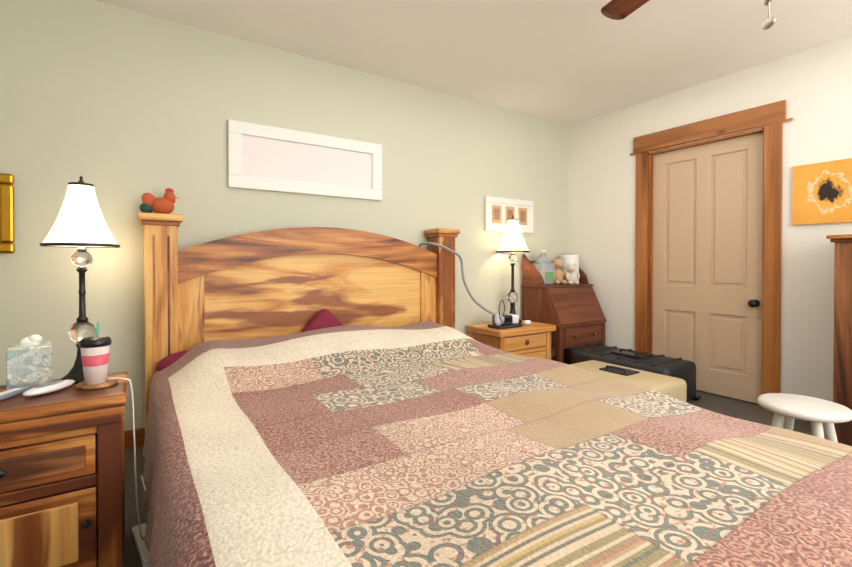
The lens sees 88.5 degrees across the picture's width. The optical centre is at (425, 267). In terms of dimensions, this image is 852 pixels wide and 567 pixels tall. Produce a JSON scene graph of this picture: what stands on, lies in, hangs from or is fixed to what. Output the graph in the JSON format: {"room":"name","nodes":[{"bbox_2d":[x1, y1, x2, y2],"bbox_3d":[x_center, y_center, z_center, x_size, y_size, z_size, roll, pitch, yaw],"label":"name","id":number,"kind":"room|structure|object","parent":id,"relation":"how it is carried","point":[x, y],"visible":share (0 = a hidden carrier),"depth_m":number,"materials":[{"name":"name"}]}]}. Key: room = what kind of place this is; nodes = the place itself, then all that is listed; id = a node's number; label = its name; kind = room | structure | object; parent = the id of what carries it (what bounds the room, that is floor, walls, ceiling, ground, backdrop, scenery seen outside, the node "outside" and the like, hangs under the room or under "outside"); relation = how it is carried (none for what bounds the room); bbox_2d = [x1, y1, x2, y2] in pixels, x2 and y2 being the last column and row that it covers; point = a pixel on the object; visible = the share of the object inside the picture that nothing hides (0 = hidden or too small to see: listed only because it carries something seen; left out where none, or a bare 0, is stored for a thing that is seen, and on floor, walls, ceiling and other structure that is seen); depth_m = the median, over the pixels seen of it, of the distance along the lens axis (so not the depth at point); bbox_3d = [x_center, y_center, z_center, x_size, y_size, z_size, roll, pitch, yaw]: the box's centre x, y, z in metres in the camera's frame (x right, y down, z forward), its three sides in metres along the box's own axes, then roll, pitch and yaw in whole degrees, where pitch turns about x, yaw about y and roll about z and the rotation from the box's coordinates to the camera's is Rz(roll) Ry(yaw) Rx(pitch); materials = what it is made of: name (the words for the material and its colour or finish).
{"room":"bedroom","nodes":[
{"label":"bedroom","id":0,"kind":"room"},
{"bbox_2d":[0,0,568,430],"bbox_3d":[-0.766,-0.225,3.202,5.590,2.520,0.100,0,1,-33],"label":"wall","id":1,"kind":"structure","parent":0,"point":[122,110],"depth_m":2.68,"materials":[{"name":"paint"}]},
{"bbox_2d":[0,173,14,253],"bbox_3d":[-2.270,-0.271,2.127,0.395,0.405,0.034,0,1,-33],"label":"picture","id":2,"kind":"object","parent":1,"relation":"attached to","point":[7,226],"visible":0.98,"depth_m":2.21,"materials":[{"name":"gold metal"}]},
{"bbox_2d":[228,119,381,200],"bbox_3d":[-0.805,-0.730,3.092,1.100,0.432,0.029,0,1,-33],"label":"picture","id":3,"kind":"object","parent":1,"relation":"attached to","point":[268,158],"visible":1,"depth_m":3.05,"materials":[{"name":"white paint"}]},
{"bbox_2d":[124,354,563,448],"bbox_3d":[-0.734,0.986,3.166,5.390,0.100,0.015,0,1,-33],"label":"baseboard","id":4,"kind":"structure","parent":1,"relation":"attached to","point":[139,437],"depth_m":2.53,"materials":[{"name":"brown wood"}]},
{"bbox_2d":[484,196,532,232],"bbox_3d":[0.797,-0.492,4.154,0.620,0.315,0.027,0,1,-33],"label":"picture","id":5,"kind":"object","parent":1,"relation":"attached to","point":[498,212],"visible":0.92,"depth_m":4.11,"materials":[{"name":"white paint"}]},
{"bbox_2d":[94,0,851,125],"bbox_3d":[0.477,-1.495,1.307,5.590,0.060,4.610,0,1,-33],"label":"ceiling","id":6,"kind":"structure","parent":0,"point":[568,62],"depth_m":2.84,"materials":[{"name":"white paint"}]},
{"bbox_2d":[601,0,775,29],"bbox_3d":[1.111,-1.129,1.466,1.048,0.674,1.048,0,1,26],"label":"ceiling fan","id":7,"kind":"object","parent":6,"relation":"hanging from","point":[617,9],"visible":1,"depth_m":2.03,"materials":[{"name":"brown wood"}]},
{"bbox_2d":[123,390,824,566],"bbox_3d":[0.477,1.085,1.334,5.590,0.060,4.610,0,1,-33],"label":"floor","id":8,"kind":"structure","parent":0,"point":[738,409],"depth_m":2.44,"materials":[{"name":"carpet"}]},
{"bbox_2d":[0,372,127,566],"bbox_3d":[-1.339,0.734,1.413,0.620,0.640,0.370,0,1,-33],"label":"nightstand","id":9,"kind":"object","parent":8,"relation":"on","point":[62,480],"visible":0.98,"depth_m":1.37,"materials":[{"name":"brown wood"}]},
{"bbox_2d":[0,386,31,400],"bbox_3d":[-1.331,0.404,1.379,0.040,0.018,0.165,0,1,-1],"label":"remote","id":10,"kind":"object","parent":9,"relation":"on","point":[12,392],"visible":0.85,"depth_m":1.40,"materials":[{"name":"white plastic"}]},
{"bbox_2d":[6,334,52,389],"bbox_3d":[-1.401,0.325,1.548,0.118,0.173,0.118,-1,1,-41],"label":"tissue box","id":11,"kind":"object","parent":9,"relation":"on","point":[28,361],"visible":0.94,"depth_m":1.51,"materials":[{"name":"cardboard"}]},
{"bbox_2d":[22,380,74,395],"bbox_3d":[-1.245,0.397,1.448,0.122,0.030,0.138,0,1,-33],"label":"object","id":12,"kind":"object","parent":9,"relation":"on","point":[49,387],"visible":0.98,"depth_m":1.42,"materials":[{"name":"white plastic"}]},
{"bbox_2d":[40,176,119,383],"bbox_3d":[-1.254,0.038,1.594,0.231,0.745,0.231,0,1,-33],"label":"lamp","id":13,"kind":"object","parent":9,"relation":"on","point":[80,225],"visible":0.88,"depth_m":1.56,"materials":[{"name":"white fabric"}]},
{"bbox_2d":[76,378,117,389],"bbox_3d":[-1.146,0.406,1.525,0.120,0.011,0.120,0,1,-33],"label":"coaster","id":14,"kind":"object","parent":9,"relation":"on","point":[84,386],"visible":0.79,"depth_m":1.49,"materials":[{"name":"brown wood"}]},
{"bbox_2d":[79,322,111,384],"bbox_3d":[-1.144,0.296,1.513,0.091,0.205,0.091,0,1,-33],"label":"cup","id":15,"kind":"object","parent":14,"relation":"on","point":[95,352],"visible":1,"depth_m":1.49,"materials":[{"name":"white paper"}]},
{"bbox_2d":[108,377,149,566],"bbox_3d":[-1.139,0.721,1.705,0.148,0.657,1.084,0,1,-33],"label":"cables","id":16,"kind":"object","parent":8,"relation":"on","point":[138,532],"visible":0.79,"depth_m":1.59,"materials":[{"name":"white plastic"}]},
{"bbox_2d":[138,212,851,566],"bbox_3d":[0.104,0.379,1.837,2.186,1.340,3.103,0,1,-33],"label":"bed","id":17,"kind":"object","parent":8,"relation":"on","point":[332,398],"visible":1,"depth_m":1.42,"materials":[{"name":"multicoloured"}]},
{"bbox_2d":[139,188,178,213],"bbox_3d":[-1.516,-0.377,2.489,0.195,0.156,0.090,0,1,-33],"label":"rooster","id":18,"kind":"object","parent":17,"relation":"on","point":[153,203],"visible":1,"depth_m":2.46,"materials":[{"name":"orange ceramic"}]},
{"bbox_2d":[466,320,555,359],"bbox_3d":[0.750,0.768,3.857,0.670,0.520,0.445,0,1,-33],"label":"nightstand","id":19,"kind":"object","parent":8,"relation":"on","point":[532,339],"visible":0.42,"depth_m":3.70,"materials":[{"name":"brown wood"}]},
{"bbox_2d":[419,242,522,328],"bbox_3d":[0.387,0.155,3.609,0.920,0.710,0.242,0,1,-20],"label":"machine","id":20,"kind":"object","parent":19,"relation":"on","point":[502,321],"visible":0.81,"depth_m":3.59,"materials":[{"name":"grey plastic"}]},
{"bbox_2d":[496,215,529,323],"bbox_3d":[0.791,0.013,3.987,0.305,0.985,0.305,0,1,-33],"label":"lamp","id":21,"kind":"object","parent":19,"relation":"on","point":[512,242],"visible":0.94,"depth_m":3.93,"materials":[{"name":"white fabric"}]},
{"bbox_2d":[524,320,531,324],"bbox_3d":[0.893,0.485,3.837,0.076,0.044,0.060,0,1,-33],"label":"egg","id":22,"kind":"object","parent":19,"relation":"on","point":[527,322],"visible":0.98,"depth_m":3.81,"materials":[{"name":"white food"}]},
{"bbox_2d":[521,254,606,364],"bbox_3d":[1.341,0.447,4.210,0.684,1.155,0.494,0,1,-33],"label":"desk","id":23,"kind":"object","parent":8,"relation":"on","point":[573,313],"visible":0.6,"depth_m":4.07,"materials":[{"name":"brown wood"}]},
{"bbox_2d":[532,250,553,284],"bbox_3d":[1.122,0.003,4.193,0.181,0.332,0.172,0,1,-33],"label":"jug","id":24,"kind":"object","parent":23,"relation":"on","point":[543,264],"visible":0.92,"depth_m":4.13,"materials":[{"name":"white plastic"}]},
{"bbox_2d":[552,258,566,284],"bbox_3d":[1.303,0.038,4.287,0.165,0.259,0.167,0,1,-33],"label":"teddy bear","id":25,"kind":"object","parent":23,"relation":"on","point":[559,275],"visible":0.81,"depth_m":4.27},
{"bbox_2d":[560,254,578,283],"bbox_3d":[1.452,0.017,4.424,0.180,0.299,0.180,0,1,-33],"label":"air purifier","id":26,"kind":"object","parent":23,"relation":"on","point":[571,259],"visible":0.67,"depth_m":4.35,"materials":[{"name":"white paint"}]},
{"bbox_2d":[565,263,579,284],"bbox_3d":[1.424,0.066,4.237,0.127,0.205,0.132,0,1,-33],"label":"teddy bear","id":27,"kind":"object","parent":23,"relation":"on","point":[572,277],"visible":1,"depth_m":4.23},
{"bbox_2d":[570,360,686,402],"bbox_3d":[1.393,0.869,3.147,0.420,0.310,0.750,0,1,-33],"label":"suitcase","id":28,"kind":"object","parent":8,"relation":"on","point":[674,387],"visible":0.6,"depth_m":2.98,"materials":[{"name":"beige"}]},
{"bbox_2d":[571,345,699,400],"bbox_3d":[1.680,0.844,3.592,0.450,0.351,0.882,0,1,-33],"label":"suitcase","id":29,"kind":"object","parent":8,"relation":"on","point":[680,368],"visible":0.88,"depth_m":3.39,"materials":[{"name":"black plastic"}]},
{"bbox_2d":[757,393,851,441],"bbox_3d":[1.659,0.824,1.926,0.324,0.454,0.324,0,1,-33],"label":"stool","id":30,"kind":"object","parent":8,"relation":"on","point":[821,415],"visible":0.48,"depth_m":1.89,"materials":[{"name":"paint"}]},
{"bbox_2d":[826,234,851,445],"bbox_3d":[2.817,0.432,2.207,0.485,1.227,1.100,0,1,-33],"label":"dresser","id":31,"kind":"object","parent":8,"relation":"on","point":[842,378],"visible":0.77,"depth_m":2.49,"materials":[{"name":"brown wood"}]},
{"bbox_2d":[568,36,851,401],"bbox_3d":[2.776,-0.221,2.838,0.120,2.520,4.410,0,1,-33],"label":"wall","id":32,"kind":"structure","parent":0,"point":[812,87],"depth_m":3.15,"materials":[{"name":"white paint"}]},
{"bbox_2d":[630,100,792,409],"bbox_3d":[2.267,-0.074,3.583,0.150,2.210,1.200,0,1,-33],"label":"door frame","id":33,"kind":"structure","parent":32,"relation":"attached to","point":[708,245],"depth_m":3.50,"materials":[{"name":"brown wood"}]},
{"bbox_2d":[792,158,851,224],"bbox_3d":[2.647,-0.494,2.903,0.019,0.405,0.335,0,1,-33],"label":"painting","id":34,"kind":"object","parent":32,"relation":"attached to","point":[821,192],"visible":1,"depth_m":2.90}
]}

